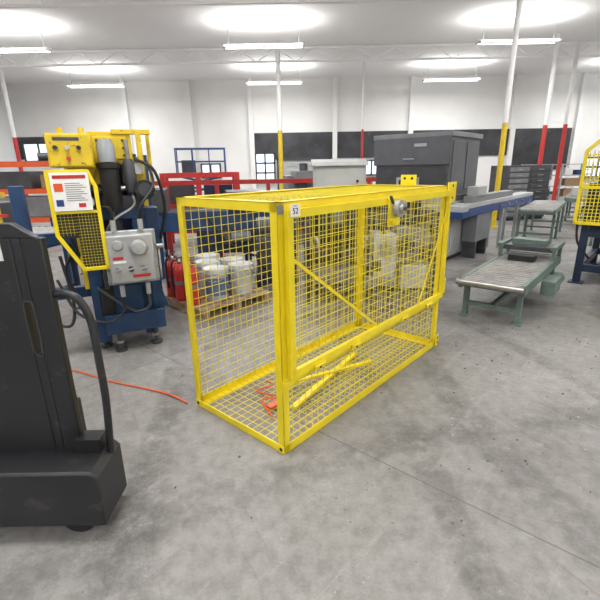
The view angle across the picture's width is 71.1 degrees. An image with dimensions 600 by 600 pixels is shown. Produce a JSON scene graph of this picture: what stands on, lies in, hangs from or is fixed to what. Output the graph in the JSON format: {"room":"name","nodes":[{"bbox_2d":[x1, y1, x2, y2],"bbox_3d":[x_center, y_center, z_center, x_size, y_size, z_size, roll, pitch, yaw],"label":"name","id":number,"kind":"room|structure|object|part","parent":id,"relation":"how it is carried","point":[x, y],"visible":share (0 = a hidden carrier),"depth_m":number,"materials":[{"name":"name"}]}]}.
{"room":"factory floor","nodes":[
{"label":"factory floor","id":0,"kind":"room"},
{"bbox_2d":[0,83,18,195],"bbox_3d":[-15.165,-3.614,7.692,0.200,6.000,31.000,-1,17,0],"label":"wall","id":1,"kind":"structure","parent":0,"point":[7,151],"depth_m":21.59,"materials":[{"name":"white paint"}]},
{"bbox_2d":[0,194,599,599],"bbox_3d":[3.483,-0.981,8.619,37.000,0.200,31.000,-1,17,0],"label":"floor","id":2,"kind":"structure","parent":0,"point":[317,529],"depth_m":2.37,"materials":[{"name":"concrete"}]},
{"bbox_2d":[12,137,28,195],"bbox_3d":[-11.693,-5.234,17.683,0.320,3.000,0.320,-1,17,0],"label":"steel column","id":3,"kind":"structure","parent":2,"relation":"on","point":[15,142],"depth_m":17.36,"materials":[{"name":"red metal"}]},
{"bbox_2d":[0,59,16,137],"bbox_3d":[-11.743,-8.096,16.786,0.155,3.000,0.155,-1,17,0],"label":"shaft","id":4,"kind":"object","parent":3,"relation":"on","point":[2,79],"visible":1,"depth_m":16.79,"materials":[{"name":"white paint"}]},
{"bbox_2d":[0,161,67,222],"bbox_3d":[-7.705,-2.367,10.070,5.290,1.950,1.150,-3,17,-5],"label":"rack","id":5,"kind":"object","parent":2,"relation":"on","point":[33,182],"visible":0.27,"depth_m":9.67,"materials":[{"name":"metal"}]},
{"bbox_2d":[0,192,82,308],"bbox_3d":[-3.982,-0.525,4.740,2.700,1.500,0.924,1,18,8],"label":"conveyor","id":6,"kind":"object","parent":2,"relation":"on","point":[6,215],"visible":0.19,"depth_m":4.67,"materials":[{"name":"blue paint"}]},
{"bbox_3d":[-4.081,-0.849,4.315,2.400,0.475,0.050,1,18,8],"label":"guard rail","id":7,"kind":"part","parent":6,"relation":"part of","materials":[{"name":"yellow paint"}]},
{"bbox_2d":[0,222,126,531],"bbox_3d":[-1.983,0.333,2.042,2.224,1.410,0.680,-1,17,0],"label":"truck","id":8,"kind":"object","parent":2,"relation":"on","point":[55,471],"visible":1,"depth_m":1.87,"materials":[{"name":"grey paint"}]},
{"bbox_3d":[-1.491,0.226,1.855,0.910,1.110,0.040,-1,17,0],"label":"plate","id":9,"kind":"part","parent":8,"relation":"part of","materials":[{"name":"black metal"}]},
{"bbox_3d":[-0.962,0.354,1.887,0.184,0.828,0.080,-1,17,0],"label":"grab rail","id":10,"kind":"part","parent":8,"relation":"part of","materials":[{"name":"black metal"}]},
{"bbox_2d":[7,127,168,352],"bbox_3d":[-1.833,-0.502,3.810,1.198,1.940,1.046,-9,19,-23],"label":"press","id":11,"kind":"object","parent":2,"relation":"on","point":[106,191],"visible":0.94,"depth_m":3.51,"materials":[{"name":"blue paint"}]},
{"bbox_2d":[48,172,92,211],"bbox_3d":[-1.753,-0.829,3.220,0.265,0.285,0.008,-9,19,-23],"label":"poster","id":12,"kind":"object","parent":11,"relation":"on","point":[67,191],"depth_m":3.21,"materials":[{"name":"white paper"}]},
{"bbox_3d":[-1.808,-0.654,3.442,0.350,0.790,0.324,-9,19,-23],"label":"guard frame","id":13,"kind":"part","parent":11,"relation":"part of","materials":[{"name":"yellow paint"}]},
{"bbox_2d":[72,370,187,403],"bbox_3d":[-1.993,0.599,3.525,2.599,0.012,0.102,6,19,21],"label":"extension cord","id":14,"kind":"object","parent":2,"relation":"on","point":[72,370],"visible":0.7,"depth_m":3.25,"materials":[{"name":"orange rubber"}]},
{"bbox_2d":[159,172,239,249],"bbox_3d":[-2.135,-2.001,9.262,1.600,1.550,0.900,-5,18,-11],"label":"steel frame","id":15,"kind":"object","parent":2,"relation":"on","point":[175,191],"visible":0.29,"depth_m":8.77,"materials":[{"name":"paint"}]},
{"bbox_2d":[174,148,226,195],"bbox_3d":[-3.679,-4.475,15.869,1.800,2.370,0.880,-4,18,-11],"label":"scissor lift","id":16,"kind":"object","parent":2,"relation":"on","point":[188,166],"visible":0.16,"depth_m":15.43,"materials":[{"name":"blue paint"}]},
{"bbox_2d":[165,287,270,321],"bbox_3d":[-1.044,-0.022,5.262,0.910,0.130,1.000,16,24,42],"label":"wooden pallet","id":17,"kind":"object","parent":2,"relation":"on","point":[182,305],"visible":0.41,"depth_m":4.96,"materials":[{"name":"brown wood"}]},
{"bbox_2d":[164,251,176,296],"bbox_3d":[-1.554,-0.312,5.104,0.161,0.534,0.164,-8,19,-22],"label":"fire extinguisher","id":18,"kind":"object","parent":17,"relation":"on","point":[170,292],"visible":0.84,"depth_m":5.04,"materials":[{"name":"red paint"}]},
{"bbox_2d":[170,256,185,300],"bbox_3d":[-1.399,-0.260,4.931,0.163,0.534,0.161,8,19,26],"label":"fire extinguisher","id":19,"kind":"object","parent":17,"relation":"on","point":[179,288],"visible":0.85,"depth_m":4.87,"materials":[{"name":"red paint"}]},
{"bbox_2d":[183,259,200,304],"bbox_3d":[-1.229,-0.212,4.768,0.164,0.534,0.161,-7,19,-20],"label":"fire extinguisher","id":20,"kind":"object","parent":17,"relation":"on","point":[193,269],"visible":0.3,"depth_m":4.72,"materials":[{"name":"red paint"}]},
{"bbox_2d":[194,258,219,294],"bbox_3d":[-1.144,-0.291,5.238,0.322,0.400,0.329,-1,17,0],"label":"paint bucket","id":21,"kind":"object","parent":17,"relation":"on","point":[199,267],"visible":0.34,"depth_m":5.14,"materials":[{"name":"plastic"}]},
{"bbox_2d":[196,252,219,259],"bbox_3d":[-1.195,-0.386,5.512,0.322,0.420,0.329,-1,17,0],"label":"paint bucket","id":22,"kind":"object","parent":17,"relation":"on","point":[212,255],"visible":0.19,"depth_m":5.40,"materials":[{"name":"plastic"}]},
{"bbox_2d":[202,265,228,301],"bbox_3d":[-0.987,-0.195,4.958,0.322,0.380,0.329,-1,17,0],"label":"paint bucket","id":23,"kind":"object","parent":17,"relation":"on","point":[220,271],"visible":0.8,"depth_m":4.86,"materials":[{"name":"plastic"}]},
{"bbox_2d":[220,256,243,288],"bbox_3d":[-0.870,-0.351,5.450,0.322,0.380,0.329,-1,17,0],"label":"paint bucket","id":24,"kind":"object","parent":17,"relation":"on","point":[225,260],"visible":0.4,"depth_m":5.37,"materials":[{"name":"plastic"}]},
{"bbox_2d":[228,261,253,295],"bbox_3d":[-0.719,-0.263,5.160,0.322,0.380,0.329,-1,17,0],"label":"paint bucket","id":25,"kind":"object","parent":17,"relation":"on","point":[241,274],"visible":0.69,"depth_m":5.07,"materials":[{"name":"plastic"}]},
{"bbox_2d":[50,188,408,282],"bbox_3d":[-0.869,-1.168,6.885,5.600,1.340,0.920,-5,18,-11],"label":"conveyor","id":26,"kind":"object","parent":2,"relation":"on","point":[171,221],"visible":0.23,"depth_m":6.48,"materials":[{"name":"metal"}]},
{"bbox_3d":[-0.981,-0.988,6.551,0.420,0.200,0.160,-5,18,-11],"label":"drive motor","id":27,"kind":"part","parent":26,"relation":"part of","materials":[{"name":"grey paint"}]},
{"bbox_2d":[154,177,375,257],"bbox_3d":[-0.581,-1.563,7.995,5.860,1.420,0.160,-2,17,-3],"label":"guard rail","id":28,"kind":"object","parent":2,"relation":"on","point":[369,180],"visible":0.13,"depth_m":7.77,"materials":[{"name":"metal"}]},
{"bbox_2d":[254,217,298,286],"bbox_3d":[-0.339,-0.684,5.928,0.620,0.970,0.398,-3,18,-8],"label":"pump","id":29,"kind":"object","parent":2,"relation":"on","point":[262,261],"visible":0.49,"depth_m":5.83,"materials":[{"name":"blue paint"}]},
{"bbox_3d":[-0.426,-1.032,5.859,0.370,0.260,0.260,-3,18,-8],"label":"motor","id":30,"kind":"part","parent":29,"relation":"part of","materials":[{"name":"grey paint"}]},
{"bbox_2d":[278,130,282,189],"bbox_3d":[-0.773,-5.298,17.199,0.360,3.050,0.360,-1,17,0],"label":"steel column","id":31,"kind":"structure","parent":2,"relation":"on","point":[280,141],"depth_m":16.97,"materials":[{"name":"yellow metal"}]},
{"bbox_2d":[275,48,281,129],"bbox_3d":[-0.823,-8.161,16.302,0.175,2.950,0.175,-1,17,0],"label":"shaft","id":32,"kind":"object","parent":31,"relation":"on","point":[277,50],"visible":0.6,"depth_m":16.23,"materials":[{"name":"white paint"}]},
{"bbox_2d":[176,175,456,454],"bbox_3d":[0.341,-0.147,3.243,0.985,1.530,2.196,14,23,39],"label":"cage","id":33,"kind":"object","parent":2,"relation":"on","point":[344,198],"visible":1,"depth_m":2.87,"materials":[{"name":"yellow paint"}]},
{"bbox_2d":[283,163,372,244],"bbox_3d":[0.546,-2.238,9.617,2.100,1.700,1.200,-4,18,-10],"label":"machine","id":34,"kind":"object","parent":2,"relation":"on","point":[303,172],"visible":0.17,"depth_m":9.15,"materials":[{"name":"grey paint"}]},
{"bbox_2d":[361,129,363,158],"bbox_3d":[2.795,-6.030,19.085,0.200,3.200,0.200,-1,17,0],"label":"steel column","id":35,"kind":"structure","parent":2,"relation":"on","point":[362,130],"depth_m":18.73,"materials":[{"name":"red metal"}]},
{"bbox_2d":[361,58,364,128],"bbox_3d":[2.745,-8.893,18.188,0.097,2.800,0.097,-1,17,0],"label":"shaft","id":36,"kind":"object","parent":35,"relation":"on","point":[363,86],"visible":1,"depth_m":18.15,"materials":[{"name":"white paint"}]},
{"bbox_2d":[302,159,438,303],"bbox_3d":[0.835,-0.875,5.253,1.600,1.699,1.020,-1,17,0],"label":"case sealer","id":37,"kind":"object","parent":2,"relation":"on","point":[326,172],"visible":0.5,"depth_m":4.96,"materials":[{"name":"grey paint"}]},
{"bbox_2d":[168,292,598,591],"bbox_3d":[2.039,0.694,3.015,6.551,0.006,5.428,-1,17,0],"label":"debris","id":38,"kind":"object","parent":2,"relation":"on","point":[239,456],"visible":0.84,"depth_m":3.02,"materials":[{"name":"grey paint"}]},
{"bbox_2d":[374,130,532,259],"bbox_3d":[3.288,-2.246,8.757,1.935,2.140,4.285,14,23,39],"label":"machine","id":39,"kind":"object","parent":2,"relation":"on","point":[440,157],"visible":0.66,"depth_m":7.40,"materials":[{"name":"grey paint"}]},
{"bbox_3d":[1.907,-2.001,7.331,0.350,0.270,0.313,14,23,39],"label":"operator panel","id":40,"kind":"part","parent":39,"relation":"part of","materials":[{"name":"grey paint"}]},
{"bbox_2d":[374,130,482,202],"bbox_3d":[2.369,-2.474,7.861,1.560,1.140,1.390,14,23,39],"label":"hood","id":41,"kind":"object","parent":39,"relation":"attached to","point":[440,157],"depth_m":7.28,"materials":[{"name":"grey paint"}]},
{"bbox_2d":[490,123,507,227],"bbox_3d":[5.145,-3.183,10.873,0.260,2.600,0.260,-1,17,0],"label":"steel column","id":42,"kind":"structure","parent":2,"relation":"on","point":[504,125],"depth_m":10.74,"materials":[{"name":"yellow metal"}]},
{"bbox_2d":[503,0,522,122],"bbox_3d":[5.095,-6.045,9.976,0.126,3.400,0.126,-1,17,0],"label":"shaft","id":43,"kind":"object","parent":42,"relation":"on","point":[519,2],"visible":0.96,"depth_m":10.03,"materials":[{"name":"white paint"}]},
{"bbox_2d":[455,236,564,326],"bbox_3d":[2.611,-0.289,5.007,0.810,0.670,2.025,13,22,38],"label":"conveyor","id":44,"kind":"object","parent":2,"relation":"on","point":[511,271],"visible":1,"depth_m":4.76,"materials":[{"name":"green metal"}]},
{"bbox_3d":[2.590,-0.369,5.064,0.660,0.110,1.930,13,22,38],"label":"frame","id":45,"kind":"part","parent":44,"relation":"part of","materials":[{"name":"grey paint"}]},
{"bbox_2d":[488,165,551,220],"bbox_3d":[6.652,-3.280,12.803,1.600,1.580,0.735,-7,18,-17],"label":"storage cabinet","id":46,"kind":"object","parent":2,"relation":"on","point":[535,179],"visible":0.62,"depth_m":12.43,"materials":[{"name":"grey metal"}]},
{"bbox_2d":[515,200,565,243],"bbox_3d":[5.465,-1.783,9.495,0.720,0.742,2.600,11,21,33],"label":"conveyor","id":47,"kind":"object","parent":2,"relation":"on","point":[537,207],"visible":1,"depth_m":8.97,"materials":[{"name":"green metal"}]},
{"bbox_2d":[537,125,547,164],"bbox_3d":[9.261,-5.151,16.252,0.320,3.000,0.320,-1,17,0],"label":"steel column","id":48,"kind":"structure","parent":2,"relation":"on","point":[544,130],"depth_m":15.95,"materials":[{"name":"red metal"}]},
{"bbox_2d":[543,33,560,124],"bbox_3d":[9.212,-8.013,15.355,0.155,3.000,0.155,-1,17,0],"label":"shaft","id":49,"kind":"object","parent":48,"relation":"on","point":[556,48],"visible":1,"depth_m":15.31,"materials":[{"name":"white paint"}]},
{"bbox_2d":[521,163,594,200],"bbox_3d":[11.237,-5.162,18.519,3.060,1.600,0.660,-4,18,-10],"label":"storage shelf","id":50,"kind":"object","parent":2,"relation":"on","point":[563,182],"visible":0.41,"depth_m":18.35,"materials":[{"name":"grey metal"}]},
{"bbox_2d":[551,124,567,200],"bbox_3d":[10.605,-5.521,17.191,0.320,3.100,0.320,-1,17,0],"label":"steel column","id":51,"kind":"structure","parent":2,"relation":"on","point":[564,130],"depth_m":17.10,"materials":[{"name":"red metal"}]},
{"bbox_2d":[564,41,580,123],"bbox_3d":[10.555,-8.383,16.294,0.155,2.900,0.155,-1,17,0],"label":"shaft","id":52,"kind":"object","parent":51,"relation":"on","point":[577,49],"visible":1,"depth_m":16.23,"materials":[{"name":"white paint"}]},
{"bbox_2d":[562,186,587,226],"bbox_3d":[8.171,-2.745,11.981,1.000,1.000,3.200,11,21,33],"label":"conveyor","id":53,"kind":"object","parent":2,"relation":"on","point":[571,197],"visible":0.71,"depth_m":11.01,"materials":[{"name":"metal"}]},
{"bbox_2d":[567,139,599,283],"bbox_3d":[4.821,-1.241,5.759,1.530,1.963,1.750,14,23,39],"label":"machine","id":54,"kind":"object","parent":2,"relation":"on","point":[584,262],"visible":1,"depth_m":5.63,"materials":[{"name":"blue paint"}]},
{"bbox_3d":[4.012,-1.513,5.302,0.790,1.143,0.160,14,23,39],"label":"guard frame","id":55,"kind":"part","parent":54,"relation":"part of","materials":[{"name":"yellow paint"}]},
{"bbox_2d":[587,237,593,245],"bbox_3d":[6.779,-1.641,8.999,0.700,0.722,2.200,13,22,38],"label":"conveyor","id":56,"kind":"object","parent":2,"relation":"on","point":[591,238],"visible":0.05,"depth_m":8.53,"materials":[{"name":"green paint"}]},
{"bbox_2d":[0,0,599,83],"bbox_3d":[3.380,-6.896,6.765,37.000,0.200,31.000,-1,17,0],"label":"ceiling","id":57,"kind":"structure","parent":0,"point":[437,22],"depth_m":14.62,"materials":[{"name":"white paint"}]},
{"bbox_2d":[0,25,52,52],"bbox_3d":[-9.144,-8.173,13.108,2.600,0.740,0.360,-1,17,0],"label":"ceiling light","id":58,"kind":"object","parent":57,"relation":"hanging from","point":[26,49],"depth_m":13.16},
{"bbox_2d":[66,69,126,87],"bbox_3d":[-9.175,-9.967,18.834,2.600,0.740,0.360,-1,17,0],"label":"ceiling light","id":59,"kind":"object","parent":57,"relation":"hanging from","point":[95,85],"depth_m":18.83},
{"bbox_2d":[222,19,304,48],"bbox_3d":[-1.145,-8.312,13.108,2.600,0.740,0.360,-1,17,0],"label":"ceiling light","id":60,"kind":"object","parent":57,"relation":"hanging from","point":[255,45],"depth_m":13.15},
{"bbox_2d":[245,75,302,84],"bbox_3d":[-1.177,-10.106,18.834,2.600,0.740,0.360,-1,17,0],"label":"ceiling light","id":61,"kind":"object","parent":57,"relation":"hanging from","point":[267,82],"depth_m":18.84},
{"bbox_2d":[0,0,599,67],"bbox_3d":[3.364,-7.587,10.217,37.008,0.525,12.120,-1,17,0],"label":"joist","id":62,"kind":"object","parent":57,"relation":"attached to","point":[115,3],"visible":0.95,"depth_m":15.83,"materials":[{"name":"white metal"}]},
{"bbox_2d":[422,62,481,81],"bbox_3d":[6.822,-10.246,18.834,2.600,0.740,0.360,-1,17,0],"label":"ceiling light","id":63,"kind":"object","parent":57,"relation":"hanging from","point":[439,79],"depth_m":18.83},
{"bbox_2d":[475,15,561,44],"bbox_3d":[6.854,-8.452,13.108,2.600,0.740,0.360,-1,17,0],"label":"ceiling light","id":64,"kind":"object","parent":57,"relation":"hanging from","point":[553,40],"depth_m":13.11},
{"bbox_2d":[6,73,599,195],"bbox_3d":[3.350,-8.603,22.578,37.000,6.000,0.200,-1,17,0],"label":"wall","id":65,"kind":"structure","parent":0,"point":[219,107],"depth_m":22.03,"materials":[{"name":"white paint"}]},
{"bbox_2d":[17,137,44,159],"bbox_3d":[-12.144,-8.157,22.487,6.000,1.120,0.080,-1,17,0],"label":"trim","id":66,"kind":"structure","parent":65,"relation":"attached to","point":[20,140],"depth_m":22.34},
{"bbox_2d":[21,142,44,160],"bbox_3d":[-13.940,-7.910,22.502,1.680,0.980,0.140,-1,17,0],"label":"frame","id":67,"kind":"object","parent":65,"relation":"attached to","point":[23,148],"visible":0.41,"depth_m":22.36,"materials":[{"name":"grey paint"}]},
{"bbox_2d":[24,144,46,160],"bbox_3d":[-13.940,-7.907,22.492,1.600,0.900,0.020,-1,17,0],"label":"glass","id":68,"kind":"object","parent":65,"relation":"attached to","point":[31,150],"visible":0.43,"depth_m":22.45,"materials":[{"name":"white glass"}]},
{"bbox_2d":[119,81,133,153],"bbox_3d":[-9.047,-8.319,22.364,0.240,6.000,0.250,-1,17,0],"label":"trim","id":69,"kind":"structure","parent":65,"relation":"attached to","point":[123,92],"depth_m":21.79,"materials":[{"name":"white paint"}]},
{"bbox_2d":[184,80,196,194],"bbox_3d":[-5.747,-8.377,22.364,0.240,6.000,0.250,-1,17,0],"label":"trim","id":70,"kind":"structure","parent":65,"relation":"attached to","point":[186,82],"depth_m":21.91,"materials":[{"name":"white paint"}]},
{"bbox_2d":[200,163,220,178],"bbox_3d":[-4.823,-7.019,22.831,1.080,0.780,0.140,-1,17,0],"label":"frame","id":71,"kind":"object","parent":65,"relation":"attached to","point":[211,164],"visible":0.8,"depth_m":22.68,"materials":[{"name":"grey paint"}]},
{"bbox_2d":[202,165,219,171],"bbox_3d":[-4.823,-7.016,22.821,1.000,0.700,0.020,-1,17,0],"label":"glass","id":72,"kind":"object","parent":65,"relation":"attached to","point":[215,168],"visible":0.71,"depth_m":22.78,"materials":[{"name":"white glass"}]},
{"bbox_2d":[247,78,256,189],"bbox_3d":[-2.548,-8.432,22.364,0.240,6.000,0.250,-1,17,0],"label":"trim","id":73,"kind":"structure","parent":65,"relation":"attached to","point":[249,87],"depth_m":22.11,"materials":[{"name":"white paint"}]},
{"bbox_2d":[256,154,273,178],"bbox_3d":[-1.875,-7.163,22.791,1.000,1.500,0.020,-1,17,0],"label":"glass","id":74,"kind":"object","parent":65,"relation":"attached to","point":[260,157],"visible":0.64,"depth_m":22.76,"materials":[{"name":"white glass"}]},
{"bbox_2d":[255,152,275,178],"bbox_3d":[-1.875,-7.166,22.801,1.080,1.580,0.140,-1,17,0],"label":"frame","id":75,"kind":"object","parent":65,"relation":"attached to","point":[273,153],"visible":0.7,"depth_m":22.66,"materials":[{"name":"grey paint"}]},
{"bbox_2d":[283,160,312,174],"bbox_3d":[0.235,-6.596,22.996,2.700,2.025,0.070,-1,17,0],"label":"panels","id":76,"kind":"object","parent":65,"relation":"attached to","point":[288,165],"visible":0.02,"depth_m":22.74,"materials":[{"name":"grey paint"}]},
{"bbox_2d":[277,157,330,189],"bbox_3d":[0.234,-6.646,22.965,2.940,2.140,0.200,-1,17,0],"label":"frame","id":77,"kind":"object","parent":65,"relation":"attached to","point":[318,157],"visible":0.5,"depth_m":22.57,"materials":[{"name":"grey paint"}]},
{"bbox_2d":[332,77,337,158],"bbox_3d":[1.852,-8.509,22.364,0.240,6.000,0.250,-1,17,0],"label":"trim","id":78,"kind":"structure","parent":65,"relation":"attached to","point":[335,79],"depth_m":21.95,"materials":[{"name":"white paint"}]},
{"bbox_2d":[366,159,375,175],"bbox_3d":[3.675,-7.191,22.823,1.280,0.830,0.140,-1,17,0],"label":"frame","id":79,"kind":"object","parent":65,"relation":"attached to","point":[370,174],"visible":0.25,"depth_m":22.86,"materials":[{"name":"grey paint"}]},
{"bbox_2d":[366,161,375,173],"bbox_3d":[3.675,-7.188,22.814,1.200,0.750,0.020,-1,17,0],"label":"glass","id":80,"kind":"object","parent":65,"relation":"attached to","point":[368,167],"visible":0.29,"depth_m":22.82,"materials":[{"name":"white glass"}]},
{"bbox_2d":[254,129,509,158],"bbox_3d":[4.355,-8.349,22.517,13.600,1.320,0.080,-1,17,0],"label":"trim","id":81,"kind":"structure","parent":65,"relation":"attached to","point":[296,144],"depth_m":22.45,"materials":[{"name":"black paint"}]},
{"bbox_2d":[408,76,415,133],"bbox_3d":[5.851,-8.579,22.364,0.240,6.000,0.250,-1,17,0],"label":"trim","id":82,"kind":"structure","parent":65,"relation":"attached to","point":[412,78],"depth_m":21.77,"materials":[{"name":"white paint"}]},
{"bbox_2d":[505,74,522,164],"bbox_3d":[11.250,-8.673,22.364,0.240,6.000,0.250,-1,17,0],"label":"trim","id":83,"kind":"structure","parent":65,"relation":"attached to","point":[518,78],"depth_m":21.99,"materials":[{"name":"white paint"}]},
{"bbox_2d":[511,128,571,169],"bbox_3d":[12.910,-8.117,22.636,3.100,2.120,0.080,-1,17,0],"label":"trim","id":84,"kind":"structure","parent":65,"relation":"attached to","point":[527,141],"depth_m":22.55,"materials":[{"name":"black paint"}]},
{"bbox_2d":[563,73,588,187],"bbox_3d":[14.650,-8.732,22.364,0.240,6.000,0.250,-1,17,0],"label":"trim","id":85,"kind":"structure","parent":65,"relation":"attached to","point":[585,76],"depth_m":22.05,"materials":[{"name":"white paint"}]},
{"bbox_2d":[585,157,599,177],"bbox_3d":[16.176,-7.243,22.876,1.480,1.080,0.140,-1,17,0],"label":"frame","id":86,"kind":"object","parent":65,"relation":"attached to","point":[588,157],"visible":0.28,"depth_m":22.82,"materials":[{"name":"grey paint"}]},
{"bbox_2d":[585,159,599,175],"bbox_3d":[16.176,-7.240,22.866,1.400,1.000,0.020,-1,17,0],"label":"glass","id":87,"kind":"object","parent":65,"relation":"attached to","point":[591,160],"visible":0.22,"depth_m":22.88,"materials":[{"name":"white glass"}]}
]}

